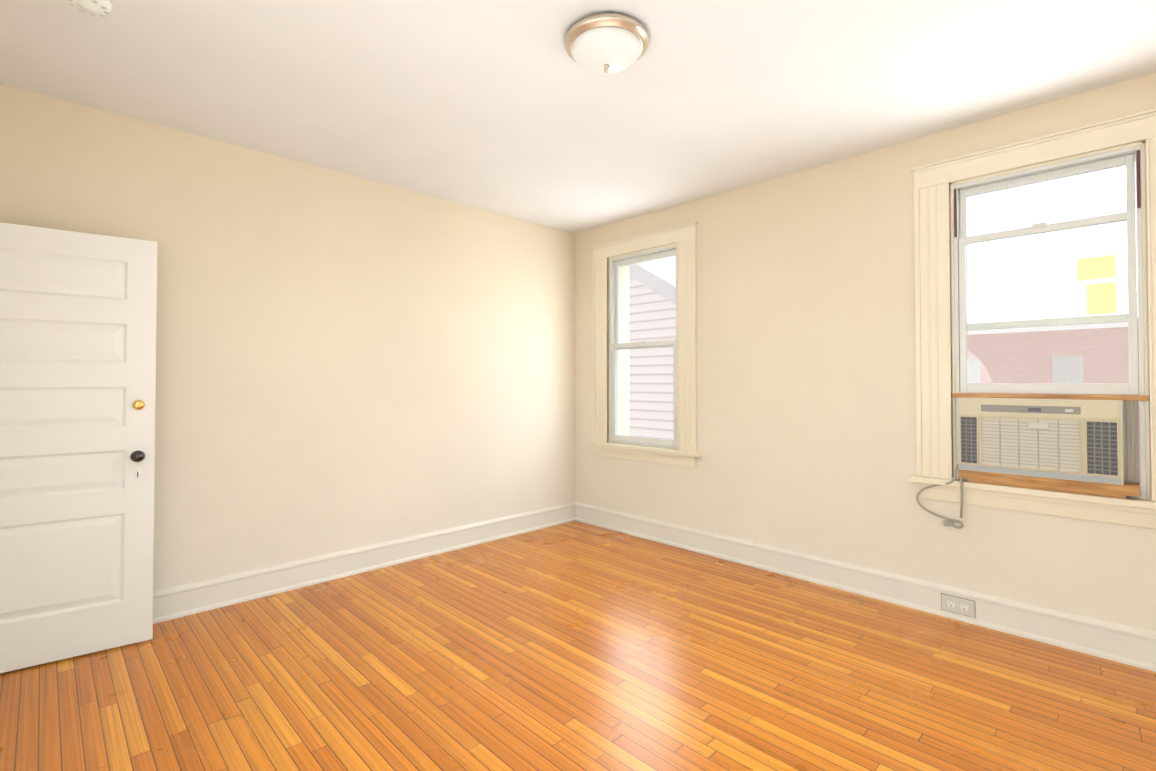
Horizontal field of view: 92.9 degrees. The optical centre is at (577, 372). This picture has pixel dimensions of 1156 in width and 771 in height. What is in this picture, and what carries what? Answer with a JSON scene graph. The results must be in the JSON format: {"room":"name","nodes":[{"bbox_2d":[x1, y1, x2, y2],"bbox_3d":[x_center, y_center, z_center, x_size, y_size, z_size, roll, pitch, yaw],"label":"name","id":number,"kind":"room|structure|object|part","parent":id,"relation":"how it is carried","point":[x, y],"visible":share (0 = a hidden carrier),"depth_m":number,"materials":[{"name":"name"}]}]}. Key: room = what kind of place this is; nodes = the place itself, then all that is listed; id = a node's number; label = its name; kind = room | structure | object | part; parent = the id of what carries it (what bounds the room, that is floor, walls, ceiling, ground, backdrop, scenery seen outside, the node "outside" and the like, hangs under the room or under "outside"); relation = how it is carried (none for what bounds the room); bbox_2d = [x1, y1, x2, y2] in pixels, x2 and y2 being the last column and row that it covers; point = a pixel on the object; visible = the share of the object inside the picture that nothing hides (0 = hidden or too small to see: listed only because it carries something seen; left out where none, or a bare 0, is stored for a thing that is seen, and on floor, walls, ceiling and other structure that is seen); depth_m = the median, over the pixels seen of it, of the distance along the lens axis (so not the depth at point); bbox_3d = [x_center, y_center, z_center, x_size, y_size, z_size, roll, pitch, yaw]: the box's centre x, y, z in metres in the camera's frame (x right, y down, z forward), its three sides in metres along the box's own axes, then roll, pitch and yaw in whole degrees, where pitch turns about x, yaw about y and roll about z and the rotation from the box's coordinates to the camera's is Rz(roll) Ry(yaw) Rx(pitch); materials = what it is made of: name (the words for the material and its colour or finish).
{"room":"empty bedroom","nodes":[
{"label":"empty bedroom","id":0,"kind":"room"},
{"bbox_2d":[0,83,574,590],"bbox_3d":[-1.441,0.007,3.915,4.373,2.710,0.120,1,-1,-44],"label":"wall","id":1,"kind":"structure","parent":0,"point":[344,361],"depth_m":3.56,"materials":[{"name":"beige paint"}]},
{"bbox_2d":[153,502,574,623],"bbox_3d":[-1.441,1.278,3.788,3.983,0.166,0.034,1,-1,-44],"label":"baseboard","id":2,"kind":"structure","parent":1,"relation":"attached to","point":[171,603],"depth_m":3.63,"materials":[{"name":"white wood"}]},
{"bbox_2d":[0,521,1155,770],"bbox_3d":[0.237,1.395,2.173,4.373,0.120,4.926,1,-1,-44],"label":"floor","id":3,"kind":"structure","parent":0,"point":[574,645],"depth_m":2.37,"materials":[{"name":"brown wood"}]},
{"bbox_2d":[0,0,1155,233],"bbox_3d":[0.237,-1.434,2.217,4.373,0.120,4.926,1,-1,-44],"label":"ceiling","id":4,"kind":"structure","parent":0,"point":[510,108],"depth_m":2.56,"materials":[{"name":"white paint"}]},
{"bbox_2d":[68,0,111,16],"bbox_3d":[-1.798,-1.359,2.016,0.132,0.038,0.132,1,-1,-44],"label":"smoke detector","id":5,"kind":"object","parent":4,"relation":"attached to","point":[102,8],"visible":1,"depth_m":2.02,"materials":[{"name":"white plastic"}]},
{"bbox_2d":[565,12,648,73],"bbox_3d":[0.117,-1.302,2.251,0.342,0.144,0.342,1,-1,-44],"label":"lamp","id":6,"kind":"object","parent":4,"relation":"attached to","point":[606,43],"visible":1,"depth_m":2.16,"materials":[{"name":"white glass"}]},
{"bbox_2d":[575,72,1155,631],"bbox_3d":[1.706,0.003,3.627,0.270,2.710,4.686,1,-1,-44],"label":"wall","id":7,"kind":"structure","parent":0,"point":[805,370],"depth_m":3.50,"materials":[{"name":"beige paint"}]},
{"bbox_2d":[588,221,700,467],"bbox_3d":[0.628,-0.210,4.723,0.368,1.901,1.170,1,-1,-44],"label":"window","id":8,"kind":"structure","parent":7,"relation":"in","point":[683,238],"depth_m":4.66,"materials":[{"name":"beige wood"}]},
{"bbox_3d":[0.570,-0.204,4.666,0.090,1.633,0.730,1,-1,-44],"label":"window sash","id":9,"kind":"part","parent":8,"relation":"part of","materials":[{"name":"white wood"}]},
{"bbox_2d":[575,502,1155,671],"bbox_3d":[1.597,1.273,3.501,0.034,0.166,4.686,1,-1,-44],"label":"baseboard","id":10,"kind":"structure","parent":7,"relation":"attached to","point":[1127,645],"depth_m":3.18,"materials":[{"name":"white wood"}]},
{"bbox_2d":[941,593,975,617],"bbox_3d":[2.074,1.270,2.998,0.010,0.092,0.158,1,-1,-44],"label":"electrical outlet","id":11,"kind":"object","parent":7,"relation":"attached to","point":[958,605],"visible":1,"depth_m":2.99,"materials":[{"name":"grey plastic"}]},
{"bbox_2d":[908,108,1155,528],"bbox_3d":[2.434,-0.239,2.872,0.368,1.901,1.170,1,-1,-44],"label":"window","id":12,"kind":"structure","parent":7,"relation":"in","point":[934,316],"depth_m":2.84,"materials":[{"name":"beige wood"}]},
{"bbox_3d":[2.376,-0.233,2.815,0.090,1.633,0.730,1,-1,-44],"label":"window sash","id":13,"kind":"part","parent":12,"relation":"part of","materials":[{"name":"white wood"}]},
{"bbox_2d":[952,393,1148,498],"bbox_3d":[2.478,0.348,2.905,0.545,0.476,0.754,1,-1,-44],"label":"air conditioner","id":14,"kind":"object","parent":12,"relation":"in","point":[1081,444],"visible":1,"depth_m":2.69,"materials":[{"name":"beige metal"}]},
{"bbox_2d":[916,464,963,528],"bbox_3d":[2.004,0.667,3.046,0.050,0.359,0.226,1,-1,-44],"label":"cord","id":15,"kind":"object","parent":14,"relation":"attached to","point":[948,522],"visible":0.92,"depth_m":3.00,"materials":[{"name":"grey plastic"}]},
{"bbox_2d":[1077,254,1116,314],"bbox_3d":[2.506,-0.422,2.654,0.002,0.280,0.135,1,-1,-44],"label":"window sticker","id":16,"kind":"object","parent":12,"relation":"attached to","point":[1100,298],"visible":1,"depth_m":2.65,"materials":[{"name":"yellow paper"}]},
{"bbox_3d":[-1.286,-0.043,0.711,0.120,2.710,4.686,1,-1,-44],"label":"wall","id":17,"kind":"structure","parent":0,"visible":0},
{"bbox_2d":[0,222,156,672],"bbox_3d":[-2.428,0.331,2.523,0.773,2.000,0.188,1,-1,-44],"label":"door","id":18,"kind":"structure","parent":17,"relation":"in","point":[77,377],"depth_m":2.59,"materials":[{"name":"white paint"}]},
{"label":"outside","id":19,"kind":"structure","parent":0,"visible":0},
{"bbox_2d":[629,255,675,439],"bbox_3d":[1.123,1.456,10.171,5.250,8.012,8.700,1,-1,-44],"label":"neighbouring house","id":20,"kind":"structure","parent":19,"point":[639,381],"depth_m":6.97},
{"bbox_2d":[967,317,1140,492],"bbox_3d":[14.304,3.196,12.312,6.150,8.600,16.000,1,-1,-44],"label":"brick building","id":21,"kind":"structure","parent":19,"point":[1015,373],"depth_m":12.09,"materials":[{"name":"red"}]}
]}

